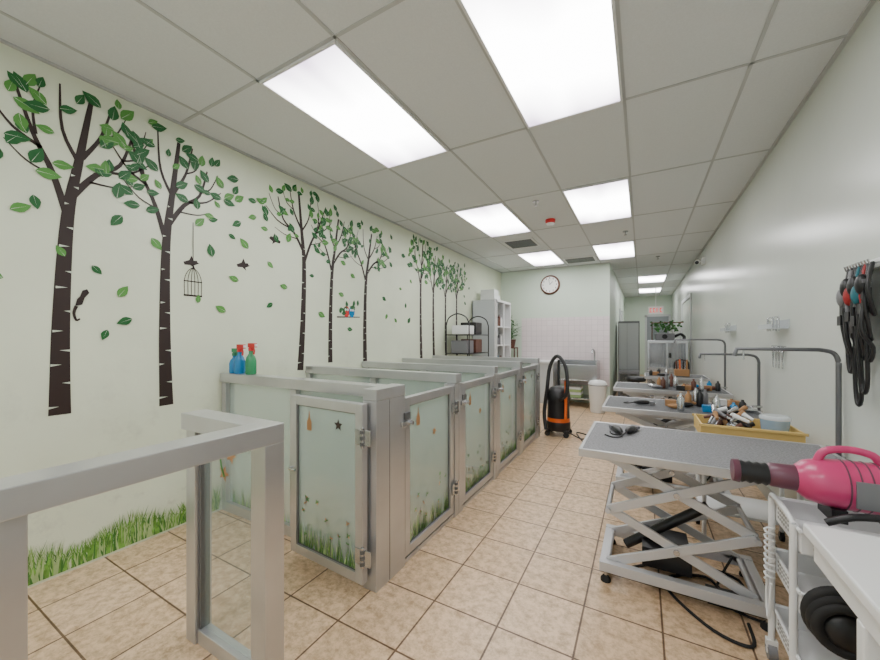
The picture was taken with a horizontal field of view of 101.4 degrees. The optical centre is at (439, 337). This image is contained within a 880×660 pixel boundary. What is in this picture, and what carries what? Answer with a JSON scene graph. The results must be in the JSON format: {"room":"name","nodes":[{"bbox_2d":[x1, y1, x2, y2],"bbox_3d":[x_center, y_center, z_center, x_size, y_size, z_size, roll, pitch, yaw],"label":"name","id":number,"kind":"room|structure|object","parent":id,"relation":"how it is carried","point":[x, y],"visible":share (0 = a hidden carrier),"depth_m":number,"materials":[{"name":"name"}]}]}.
{"room":"pet grooming salon","nodes":[
{"label":"pet grooming salon","id":0,"kind":"room"},
{"bbox_2d":[0,43,500,587],"bbox_3d":[-1.178,-0.090,3.683,0.100,2.780,10.270,0,0,29],"label":"wall","id":1,"kind":"structure","parent":0,"point":[115,408],"depth_m":2.36,"materials":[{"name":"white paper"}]},
{"bbox_2d":[0,71,157,415],"bbox_3d":[-2.051,-0.514,2.018,0.005,1.869,0.803,0,0,29],"label":"wall decal","id":2,"kind":"object","parent":1,"relation":"attached to","point":[59,376],"visible":1,"depth_m":1.99,"materials":[{"name":"black"}]},
{"bbox_2d":[72,289,88,320],"bbox_3d":[-2.036,-0.187,2.042,0.001,0.186,0.072,0,0,29],"label":"wall decal","id":3,"kind":"object","parent":1,"relation":"attached to","point":[84,293],"visible":1,"depth_m":2.04,"materials":[{"name":"black"}]},
{"bbox_2d":[28,485,220,585],"bbox_3d":[-2.189,1.170,1.773,0.003,0.229,2.202,0,0,29],"label":"wall decal","id":4,"kind":"object","parent":1,"relation":"attached to","point":[131,533],"visible":0.72,"depth_m":2.14,"materials":[{"name":"green"}]},
{"bbox_2d":[104,112,243,405],"bbox_3d":[-1.786,-0.487,2.490,0.005,1.875,0.890,0,0,29],"label":"wall decal","id":5,"kind":"object","parent":1,"relation":"attached to","point":[165,364],"visible":1,"depth_m":2.41,"materials":[{"name":"black"}]},
{"bbox_2d":[184,256,198,267],"bbox_3d":[-1.756,-0.537,2.545,0.001,0.090,0.105,0,0,29],"label":"wall decal","id":6,"kind":"object","parent":1,"relation":"attached to","point":[188,262],"visible":1,"depth_m":2.54,"materials":[{"name":"black"}]},
{"bbox_2d":[184,223,201,296],"bbox_3d":[-1.751,-0.557,2.554,0.001,0.526,0.120,0,0,29],"label":"wall decal","id":7,"kind":"object","parent":1,"relation":"attached to","point":[192,268],"visible":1,"depth_m":2.56,"materials":[{"name":"black"}]},
{"bbox_2d":[0,94,469,339],"bbox_3d":[-0.837,-0.676,4.179,0.003,1.377,5.674,0,0,29],"label":"wall decal","id":8,"kind":"object","parent":1,"relation":"attached to","point":[34,200],"visible":1,"depth_m":2.23,"materials":[{"name":"green"}]},
{"bbox_2d":[237,258,248,269],"bbox_3d":[-1.570,-0.588,2.876,0.001,0.096,0.112,0,0,29],"label":"wall decal","id":9,"kind":"object","parent":1,"relation":"attached to","point":[243,264],"visible":1,"depth_m":2.88,"materials":[{"name":"black"}]},
{"bbox_2d":[268,233,280,243],"bbox_3d":[-1.433,-0.859,3.121,0.001,0.102,0.119,0,0,29],"label":"wall decal","id":10,"kind":"object","parent":1,"relation":"attached to","point":[270,237],"visible":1,"depth_m":3.11,"materials":[{"name":"black"}]},
{"bbox_2d":[249,183,336,369],"bbox_3d":[-1.314,-0.560,3.331,0.005,1.726,0.971,0,0,29],"label":"wall decal","id":11,"kind":"object","parent":1,"relation":"attached to","point":[294,188],"visible":1,"depth_m":3.37,"materials":[{"name":"black"}]},
{"bbox_2d":[311,205,362,362],"bbox_3d":[-1.058,-0.566,3.788,0.005,1.632,0.748,0,0,29],"label":"wall decal","id":12,"kind":"object","parent":1,"relation":"attached to","point":[323,223],"visible":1,"depth_m":3.69,"materials":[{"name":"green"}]},
{"bbox_2d":[337,301,359,317],"bbox_3d":[-0.989,-0.319,3.909,0.004,0.214,0.350,0,0,29],"label":"wall decal","id":13,"kind":"object","parent":1,"relation":"attached to","point":[346,311],"visible":1,"depth_m":3.89,"materials":[{"name":"multicoloured"}]},
{"bbox_2d":[331,220,391,360],"bbox_3d":[-0.867,-0.534,4.127,0.005,1.610,1.025,0,0,29],"label":"wall decal","id":14,"kind":"object","parent":1,"relation":"attached to","point":[383,248],"visible":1,"depth_m":4.15,"materials":[{"name":"black"}]},
{"bbox_2d":[407,234,436,357],"bbox_3d":[-0.250,-0.573,5.227,0.005,1.749,0.813,0,0,29],"label":"wall decal","id":15,"kind":"object","parent":1,"relation":"attached to","point":[415,239],"visible":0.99,"depth_m":5.20,"materials":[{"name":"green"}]},
{"bbox_2d":[421,247,445,354],"bbox_3d":[-0.092,-0.561,5.508,0.005,1.725,0.784,0,0,29],"label":"wall decal","id":16,"kind":"object","parent":1,"relation":"attached to","point":[441,280],"visible":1,"depth_m":5.50,"materials":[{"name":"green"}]},
{"bbox_2d":[435,256,457,355],"bbox_3d":[0.118,-0.513,5.882,0.005,1.630,0.801,0,0,29],"label":"wall decal","id":17,"kind":"object","parent":1,"relation":"attached to","point":[450,267],"visible":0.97,"depth_m":5.83,"materials":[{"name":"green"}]},
{"bbox_2d":[447,262,466,355],"bbox_3d":[0.297,-0.523,6.202,0.005,1.649,0.811,0,0,29],"label":"wall decal","id":18,"kind":"object","parent":1,"relation":"attached to","point":[461,286],"visible":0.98,"depth_m":6.18,"materials":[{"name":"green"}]},
{"bbox_2d":[28,374,788,659],"bbox_3d":[2.186,1.350,5.826,3.870,0.100,17.300,0,0,29],"label":"floor","id":19,"kind":"structure","parent":0,"point":[515,574],"depth_m":1.86,"materials":[{"name":"tile"}]},
{"bbox_2d":[0,409,283,659],"bbox_3d":[-1.338,0.810,0.579,0.540,0.980,2.100,0,0,29],"label":"frame","id":20,"kind":"object","parent":19,"relation":"on","point":[211,435],"visible":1,"depth_m":1.29,"materials":[{"name":"metal"}]},
{"bbox_2d":[220,355,539,592],"bbox_3d":[-0.175,0.782,3.685,1.632,1.035,3.375,0,0,29],"label":"enclosure","id":21,"kind":"object","parent":19,"relation":"on","point":[390,543],"visible":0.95,"depth_m":2.61,"materials":[{"name":"metal"}]},
{"bbox_2d":[229,348,237,372],"bbox_3d":[-1.536,0.171,2.708,0.105,0.185,0.074,0,0,29],"label":"spray bottle","id":22,"kind":"object","parent":21,"relation":"on","point":[234,350],"visible":0.67,"depth_m":2.69,"materials":[{"name":"blue plastic"}]},
{"bbox_2d":[234,344,245,373],"bbox_3d":[-1.471,0.155,2.660,0.105,0.215,0.074,0,0,29],"label":"spray bottle","id":23,"kind":"object","parent":21,"relation":"on","point":[239,362],"visible":0.99,"depth_m":2.64,"materials":[{"name":"blue plastic"}]},
{"bbox_2d":[245,343,257,374],"bbox_3d":[-1.361,0.150,2.610,0.105,0.225,0.074,0,0,29],"label":"spray bottle","id":24,"kind":"object","parent":21,"relation":"on","point":[250,362],"visible":1,"depth_m":2.59,"materials":[{"name":"green plastic"}]},
{"bbox_2d":[288,394,370,585],"bbox_3d":[-0.611,0.790,1.947,0.633,0.910,0.079,0,0,32],"label":"gate","id":25,"kind":"object","parent":21,"relation":"attached to","point":[356,571],"visible":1,"depth_m":1.92,"materials":[{"name":"metal"}]},
{"bbox_2d":[446,313,488,422],"bbox_3d":[0.469,0.455,5.986,0.420,1.690,0.820,0,0,29],"label":"wire rack","id":26,"kind":"object","parent":19,"relation":"on","point":[469,353],"visible":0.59,"depth_m":5.73,"materials":[{"name":"metal"}]},
{"bbox_2d":[451,322,481,409],"bbox_3d":[0.448,0.440,5.947,0.280,1.400,0.610,0,0,29],"label":"bins","id":27,"kind":"object","parent":26,"relation":"on","point":[457,346],"visible":0.76,"depth_m":5.75,"materials":[{"name":"grey plastic"}]},
{"bbox_2d":[472,299,510,407],"bbox_3d":[1.003,0.300,6.937,0.480,2.000,0.818,0,0,29],"label":"shelving unit","id":28,"kind":"object","parent":19,"relation":"on","point":[491,309],"visible":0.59,"depth_m":6.68,"materials":[{"name":"white painted wood"}]},
{"bbox_2d":[481,289,499,299],"bbox_3d":[0.973,-0.810,6.965,0.280,0.219,0.300,0,0,29],"label":"boxes","id":29,"kind":"object","parent":28,"relation":"on","point":[488,294],"visible":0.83,"depth_m":6.83,"materials":[{"name":"white cardboard"}]},
{"bbox_2d":[497,315,501,356],"bbox_3d":[1.058,0.012,6.891,0.060,0.937,0.652,0,0,29],"label":"bottle collection","id":30,"kind":"object","parent":28,"relation":"in","point":[499,320],"visible":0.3,"depth_m":7.05,"materials":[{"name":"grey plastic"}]},
{"bbox_2d":[522,360,556,403],"bbox_3d":[1.999,0.880,7.444,0.800,0.840,0.540,0,0,29],"label":"cabinet","id":31,"kind":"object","parent":19,"relation":"on","point":[544,364],"depth_m":7.18,"materials":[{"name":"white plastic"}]},
{"bbox_2d":[542,354,586,441],"bbox_3d":[1.689,0.760,4.763,0.612,1.088,0.465,0,0,29],"label":"shop vacuum","id":32,"kind":"object","parent":19,"relation":"on","point":[558,397],"visible":0.98,"depth_m":4.73,"materials":[{"name":"black plastic"}]},
{"bbox_2d":[560,349,599,399],"bbox_3d":[2.698,0.753,6.994,0.700,1.093,0.640,0,0,29],"label":"tub","id":33,"kind":"object","parent":19,"relation":"on","point":[579,370],"visible":0.54,"depth_m":6.74,"materials":[{"name":"silver metal"}]},
{"bbox_2d":[569,385,582,397],"bbox_3d":[2.594,1.032,6.973,0.300,0.195,0.300,0,0,29],"label":"towels","id":34,"kind":"object","parent":33,"relation":"in","point":[576,391],"visible":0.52,"depth_m":6.83,"materials":[{"name":"green fabric"}]},
{"bbox_2d":[588,380,607,413],"bbox_3d":[2.759,1.018,6.306,0.322,0.565,0.322,0,0,29],"label":"trash bin","id":35,"kind":"object","parent":19,"relation":"on","point":[597,388],"visible":1,"depth_m":6.20,"materials":[{"name":"white plastic"}]},
{"bbox_2d":[618,369,638,396],"bbox_3d":[4.104,1.000,7.825,0.400,0.600,0.535,0,0,29],"label":"dog crate","id":36,"kind":"object","parent":19,"relation":"on","point":[622,373],"visible":0.38,"depth_m":7.69,"materials":[{"name":"grey plastic"}]},
{"bbox_2d":[618,321,639,382],"bbox_3d":[4.601,0.450,8.761,0.450,1.700,0.615,0,0,29],"label":"locker","id":37,"kind":"object","parent":19,"relation":"on","point":[628,331],"visible":0.59,"depth_m":8.49,"materials":[{"name":"grey metal"}]},
{"bbox_2d":[626,376,645,382],"bbox_3d":[3.650,1.010,6.667,0.458,0.580,0.478,0,0,29],"label":"stool","id":38,"kind":"object","parent":19,"relation":"on","point":[635,379],"visible":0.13,"depth_m":6.56,"materials":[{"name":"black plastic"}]},
{"bbox_2d":[647,370,687,399],"bbox_3d":[4.895,0.990,7.783,0.720,0.620,0.635,0,0,29],"label":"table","id":39,"kind":"object","parent":19,"relation":"on","point":[650,381],"visible":0.11,"depth_m":7.64,"materials":[{"name":"grey metal"}]},
{"bbox_2d":[647,340,687,370],"bbox_3d":[4.895,0.364,7.783,0.720,0.629,0.635,0,0,29],"label":"cabinet","id":40,"kind":"object","parent":39,"relation":"on","point":[661,354],"visible":0.76,"depth_m":7.70,"materials":[{"name":"grey metal"}]},
{"bbox_2d":[650,320,683,339],"bbox_3d":[5.593,0.428,8.895,0.727,1.745,0.270,0,0,29],"label":"plant","id":41,"kind":"object","parent":40,"relation":"on","point":[655,324],"visible":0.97,"depth_m":8.89,"materials":[{"name":"green plant"}]},
{"bbox_2d":[655,333,685,339],"bbox_3d":[4.932,-0.030,7.723,0.544,0.157,0.404,0,0,29],"label":"motor","id":42,"kind":"object","parent":40,"relation":"on","point":[658,336],"visible":0.93,"depth_m":7.61,"materials":[{"name":"grey plastic"}]},
{"bbox_2d":[613,382,732,428],"bbox_3d":[2.674,0.940,4.233,1.112,0.720,0.632,0,0,29],"label":"grooming table","id":43,"kind":"object","parent":19,"relation":"on","point":[638,390],"visible":0.16,"depth_m":4.14,"materials":[{"name":"grey metal"}]},
{"bbox_2d":[648,374,720,391],"bbox_3d":[2.783,0.497,4.134,0.696,0.165,0.379,0,0,29],"label":"supplies","id":44,"kind":"object","parent":43,"relation":"on","point":[666,382],"depth_m":4.03},
{"bbox_2d":[673,339,727,389],"bbox_3d":[3.052,0.345,4.233,0.520,0.670,0.070,0,0,29],"label":"grooming arm","id":45,"kind":"object","parent":43,"relation":"attached to","point":[723,341],"depth_m":4.12},
{"bbox_2d":[644,373,710,420],"bbox_3d":[3.503,0.930,5.373,0.782,0.740,0.632,0,0,29],"label":"table","id":46,"kind":"object","parent":19,"relation":"on","point":[681,379],"visible":0.3,"depth_m":5.25,"materials":[{"name":"grey metal"}]},
{"bbox_2d":[649,368,668,375],"bbox_3d":[3.291,0.507,5.409,0.210,0.106,0.228,0,0,-43],"label":"supplies","id":47,"kind":"object","parent":46,"relation":"on","point":[651,372],"visible":0.91,"depth_m":5.40,"materials":[{"name":"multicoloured plastic"}]},
{"bbox_2d":[673,359,689,376],"bbox_3d":[3.577,0.436,5.332,0.200,0.243,0.200,0,0,29],"label":"caddy","id":48,"kind":"object","parent":46,"relation":"on","point":[677,371],"visible":1,"depth_m":5.27,"materials":[{"name":"brown wood"}]},
{"bbox_2d":[602,396,761,494],"bbox_3d":[2.020,0.940,3.069,1.112,0.720,0.662,0,0,29],"label":"grooming table","id":49,"kind":"object","parent":19,"relation":"on","point":[650,412],"visible":0.36,"depth_m":3.03,"materials":[{"name":"grey metal"}]},
{"bbox_2d":[623,400,655,404],"bbox_3d":[1.748,0.560,3.157,0.253,0.038,0.102,0,0,29],"label":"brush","id":50,"kind":"object","parent":49,"relation":"on","point":[636,401],"visible":1,"depth_m":3.12,"materials":[{"name":"black plastic"}]},
{"bbox_2d":[665,387,758,414],"bbox_3d":[2.213,0.504,2.963,0.613,0.153,0.520,0,0,29],"label":"supplies","id":51,"kind":"object","parent":49,"relation":"on","point":[699,399],"depth_m":3.01},
{"bbox_2d":[698,353,762,412],"bbox_3d":[2.466,0.405,3.071,0.435,0.550,0.070,0,0,29],"label":"grooming arm","id":52,"kind":"object","parent":49,"relation":"attached to","point":[758,406],"depth_m":2.99},
{"bbox_2d":[632,564,756,648],"bbox_3d":[1.381,1.275,1.817,0.471,0.050,0.578,0,0,-15],"label":"power cable","id":53,"kind":"object","parent":19,"relation":"on","point":[754,642],"visible":0.52,"depth_m":1.73,"materials":[{"name":"black rubber"}]},
{"bbox_2d":[579,421,845,631],"bbox_3d":[1.378,0.935,1.893,1.122,0.730,0.702,0,0,29],"label":"grooming table","id":54,"kind":"object","parent":19,"relation":"on","point":[676,453],"visible":0.84,"depth_m":1.85,"materials":[{"name":"grey metal"}]},
{"bbox_2d":[604,424,622,437],"bbox_3d":[1.050,0.551,2.164,0.097,0.038,0.253,0,0,29],"label":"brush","id":55,"kind":"object","parent":54,"relation":"on","point":[615,427],"visible":1,"depth_m":2.13,"materials":[{"name":"black plastic"}]},
{"bbox_2d":[610,425,639,434],"bbox_3d":[1.129,0.551,2.175,0.253,0.038,0.097,0,0,-24],"label":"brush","id":56,"kind":"object","parent":54,"relation":"on","point":[631,428],"visible":0.98,"depth_m":2.15,"materials":[{"name":"black plastic"}]},
{"bbox_2d":[732,347,845,458],"bbox_3d":[1.822,0.360,1.896,0.442,0.620,0.070,0,0,29],"label":"grooming arm","id":57,"kind":"object","parent":54,"relation":"attached to","point":[838,366],"depth_m":1.81},
{"bbox_2d":[692,413,808,551],"bbox_3d":[1.922,0.917,2.281,0.500,0.765,0.360,0,0,29],"label":"trolley","id":58,"kind":"object","parent":19,"relation":"on","point":[754,509],"visible":0.38,"depth_m":2.22,"materials":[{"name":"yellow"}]},
{"bbox_2d":[702,404,754,427],"bbox_3d":[1.853,0.523,2.315,0.266,0.173,0.288,0,0,29],"label":"tools","id":59,"kind":"object","parent":58,"relation":"on","point":[717,417],"visible":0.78,"depth_m":2.28,"materials":[{"name":"brown metal"}]},
{"bbox_2d":[759,413,791,431],"bbox_3d":[2.053,0.541,2.208,0.150,0.135,0.150,0,0,29],"label":"tub","id":60,"kind":"object","parent":58,"relation":"on","point":[768,421],"visible":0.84,"depth_m":2.16,"materials":[{"name":"blue"}]},
{"bbox_2d":[763,492,879,659],"bbox_3d":[1.453,0.954,1.259,0.458,0.692,0.316,0,0,29],"label":"utility cart","id":61,"kind":"object","parent":19,"relation":"on","point":[798,572],"visible":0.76,"depth_m":1.39,"materials":[{"name":"white paint"}]},
{"bbox_2d":[730,446,879,525],"bbox_3d":[1.368,0.515,1.289,0.495,0.260,0.251,0,0,29],"label":"hair dryer","id":62,"kind":"object","parent":61,"relation":"on","point":[838,486],"visible":1,"depth_m":1.27,"materials":[{"name":"pink plastic"}]},
{"bbox_2d":[800,586,857,659],"bbox_3d":[1.280,0.902,1.137,0.204,0.207,0.066,0,0,29],"label":"hose","id":63,"kind":"object","parent":61,"relation":"attached to","point":[823,610],"visible":0.61,"depth_m":1.14,"materials":[{"name":"black rubber"}]},
{"bbox_2d":[803,523,879,659],"bbox_3d":[0.922,0.950,0.285,0.420,0.700,1.800,0,0,29],"label":"side table","id":64,"kind":"object","parent":19,"relation":"on","point":[850,561],"visible":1,"depth_m":0.95,"materials":[{"name":"white plastic"}]},
{"bbox_3d":[1.530,0.750,7.713,0.224,1.100,0.254,0,0,29],"label":"plant stand","id":65,"kind":"object","parent":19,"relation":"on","visible":0},
{"bbox_2d":[511,320,521,346],"bbox_3d":[1.516,-0.154,7.702,0.506,0.709,0.455,0,0,29],"label":"potted plant","id":66,"kind":"object","parent":65,"relation":"on","point":[513,341],"visible":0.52,"depth_m":7.66,"materials":[{"name":"green plant"}]},
{"bbox_2d":[0,0,869,296],"bbox_3d":[2.186,-1.530,5.826,3.870,0.100,17.300,0,0,29],"label":"ceiling","id":67,"kind":"structure","parent":0,"point":[425,52],"depth_m":2.21,"materials":[{"name":"tile"}]},
{"bbox_2d":[259,39,448,168],"bbox_3d":[-0.485,-1.472,2.449,0.594,0.015,1.204,0,0,29],"label":"recessed light","id":68,"kind":"object","parent":67,"relation":"in","point":[327,84],"visible":1,"depth_m":2.28,"materials":[{"name":"white paint"}]},
{"bbox_2d":[0,0,876,294],"bbox_3d":[2.186,-1.474,5.826,3.670,0.012,17.100,0,0,29],"label":"grid","id":69,"kind":"object","parent":67,"relation":"attached to","point":[869,5],"depth_m":2.22,"materials":[{"name":"white metal"}]},
{"bbox_2d":[453,202,531,236],"bbox_3d":[0.709,-1.472,4.576,0.594,0.015,1.204,0,0,29],"label":"recessed light","id":70,"kind":"object","parent":67,"relation":"in","point":[496,219],"visible":1,"depth_m":4.47,"materials":[{"name":"white paint"}]},
{"bbox_2d":[502,237,539,248],"bbox_3d":[1.263,-1.464,5.581,0.460,0.029,0.470,0,0,29],"label":"ceiling vent","id":71,"kind":"object","parent":67,"relation":"in","point":[529,241],"depth_m":5.52,"materials":[{"name":"white metal"}]},
{"bbox_2d":[458,0,622,128],"bbox_3d":[0.579,-1.472,1.851,0.594,0.015,1.204,0,0,29],"label":"recessed light","id":72,"kind":"object","parent":67,"relation":"in","point":[555,60],"visible":1,"depth_m":1.85,"materials":[{"name":"white paint"}]},
{"bbox_2d":[517,250,564,265],"bbox_3d":[1.903,-1.472,6.704,0.594,0.015,1.204,0,0,29],"label":"recessed light","id":73,"kind":"object","parent":67,"relation":"in","point":[540,258],"visible":1,"depth_m":6.66,"materials":[{"name":"white paint"}]},
{"bbox_2d":[545,218,554,225],"bbox_3d":[1.379,-1.444,4.501,0.120,0.069,0.120,0,0,29],"label":"smoke detector","id":74,"kind":"object","parent":67,"relation":"attached to","point":[550,221],"visible":1,"depth_m":4.46,"materials":[{"name":"red plastic"}]},
{"bbox_2d":[563,255,596,263],"bbox_3d":[2.621,-1.464,6.734,0.540,0.029,0.410,0,0,29],"label":"ceiling vent","id":75,"kind":"object","parent":67,"relation":"in","point":[583,258],"depth_m":6.65,"materials":[{"name":"white metal"}]},
{"bbox_2d":[562,178,631,224],"bbox_3d":[1.773,-1.472,3.979,0.594,0.015,1.204,0,0,29],"label":"recessed light","id":76,"kind":"object","parent":67,"relation":"in","point":[610,200],"visible":1,"depth_m":3.88,"materials":[{"name":"white paint"}]},
{"bbox_2d":[592,240,634,259],"bbox_3d":[2.967,-1.472,6.107,0.594,0.015,1.204,0,0,29],"label":"recessed light","id":77,"kind":"object","parent":67,"relation":"in","point":[625,249],"visible":1,"depth_m":6.05,"materials":[{"name":"white paint"}]},
{"bbox_2d":[639,287,661,292],"bbox_3d":[6.484,-1.472,11.128,0.594,0.015,1.204,0,0,29],"label":"recessed light","id":78,"kind":"object","parent":67,"relation":"in","point":[658,289],"visible":0.99,"depth_m":11.14,"materials":[{"name":"white paint"}]},
{"bbox_2d":[638,274,666,282],"bbox_3d":[5.290,-1.472,9.000,0.594,0.015,1.204,0,0,29],"label":"recessed light","id":79,"kind":"object","parent":67,"relation":"in","point":[652,278],"visible":1,"depth_m":8.89,"materials":[{"name":"white paint"}]},
{"bbox_2d":[648,287,663,313],"bbox_3d":[6.283,-1.090,10.481,0.380,0.780,0.050,0,0,29],"label":"exit sign","id":80,"kind":"object","parent":67,"relation":"hanging from","point":[655,309],"visible":1,"depth_m":10.47,"materials":[{"name":"white plastic"}]},
{"bbox_2d":[501,263,609,402],"bbox_3d":[2.336,-0.090,7.668,2.330,2.780,0.120,0,0,29],"label":"wall","id":81,"kind":"structure","parent":0,"point":[584,291],"depth_m":7.51,"materials":[{"name":"paint"}]},
{"bbox_2d":[540,275,559,294],"bbox_3d":[2.315,-1.120,7.578,0.410,0.410,0.055,0,0,29],"label":"wall clock","id":82,"kind":"object","parent":81,"relation":"attached to","point":[550,284],"visible":1,"depth_m":7.56,"materials":[{"name":"white plastic"}]},
{"bbox_2d":[522,316,609,386],"bbox_3d":[2.554,0.260,7.469,1.745,1.380,0.011,0,0,29],"label":"tile backsplash","id":83,"kind":"structure","parent":81,"relation":"attached to","point":[573,338],"depth_m":7.39,"materials":[{"name":"tile"}]},
{"bbox_2d":[610,264,624,395],"bbox_3d":[5.004,-0.090,10.144,0.100,2.780,6.810,0,0,29],"label":"wall","id":84,"kind":"structure","parent":0,"point":[617,299],"depth_m":8.25,"materials":[{"name":"paint"}]},
{"bbox_2d":[619,308,622,320],"bbox_3d":[5.266,0.240,10.404,0.098,2.120,1.040,0,0,29],"label":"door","id":85,"kind":"structure","parent":84,"relation":"in","point":[620,311],"depth_m":9.97,"materials":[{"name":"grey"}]},
{"bbox_2d":[625,295,671,374],"bbox_3d":[7.367,-0.090,12.780,1.640,2.780,0.100,0,0,29],"label":"wall","id":86,"kind":"structure","parent":0,"point":[636,308],"depth_m":12.81,"materials":[{"name":"paint"}]},
{"bbox_2d":[645,314,670,372],"bbox_3d":[7.578,0.240,12.534,0.770,2.120,0.118,0,0,29],"label":"door","id":87,"kind":"structure","parent":86,"relation":"in","point":[658,317],"depth_m":12.63,"materials":[{"name":"grey"}]},
{"bbox_2d":[672,0,879,501],"bbox_3d":[3.829,-0.090,4.903,0.100,2.780,17.300,0,0,29],"label":"wall","id":88,"kind":"structure","parent":0,"point":[810,212],"depth_m":2.26,"materials":[{"name":"paint"}]},
{"bbox_2d":[681,293,691,383],"bbox_3d":[5.656,0.185,8.281,0.020,2.230,1.980,0,0,29],"label":"trim","id":89,"kind":"structure","parent":88,"relation":"attached to","point":[685,299],"depth_m":7.42,"materials":[{"name":"grey"}]},
{"bbox_2d":[694,257,704,264],"bbox_3d":[4.193,-1.233,5.810,0.140,0.134,0.282,0,0,38],"label":"security camera","id":90,"kind":"object","parent":88,"relation":"attached to","point":[697,261],"visible":1,"depth_m":5.80,"materials":[{"name":"white plastic"}]},
{"bbox_2d":[720,323,736,332],"bbox_3d":[3.228,-0.113,4.037,0.099,0.106,0.300,0,0,29],"label":"holder","id":91,"kind":"object","parent":88,"relation":"attached to","point":[728,328],"visible":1,"depth_m":4.00,"materials":[{"name":"white plastic"}]},
{"bbox_2d":[756,484,772,499],"bbox_3d":[3.781,1.250,4.931,0.012,0.100,17.100,0,0,29],"label":"baseboard","id":92,"kind":"structure","parent":88,"relation":"attached to","point":[765,490],"depth_m":2.95,"materials":[{"name":"grey"}]},
{"bbox_2d":[758,316,789,330],"bbox_3d":[2.450,-0.103,2.650,0.099,0.106,0.320,0,0,29],"label":"holder","id":93,"kind":"object","parent":88,"relation":"attached to","point":[780,324],"visible":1,"depth_m":2.60,"materials":[{"name":"white plastic"}]},
{"bbox_2d":[771,345,785,368],"bbox_3d":[2.488,0.138,2.646,0.029,0.164,0.284,0,0,29],"label":"scissors","id":94,"kind":"object","parent":88,"relation":"attached to","point":[779,352],"visible":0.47,"depth_m":2.62,"materials":[{"name":"silver metal"}]},
{"bbox_2d":[836,257,879,406],"bbox_3d":[1.873,-0.015,1.612,0.089,0.651,0.301,0,0,29],"label":"bundle","id":95,"kind":"object","parent":88,"relation":"attached to","point":[854,299],"visible":1,"depth_m":1.59,"materials":[{"name":"black plastic"}]}
]}

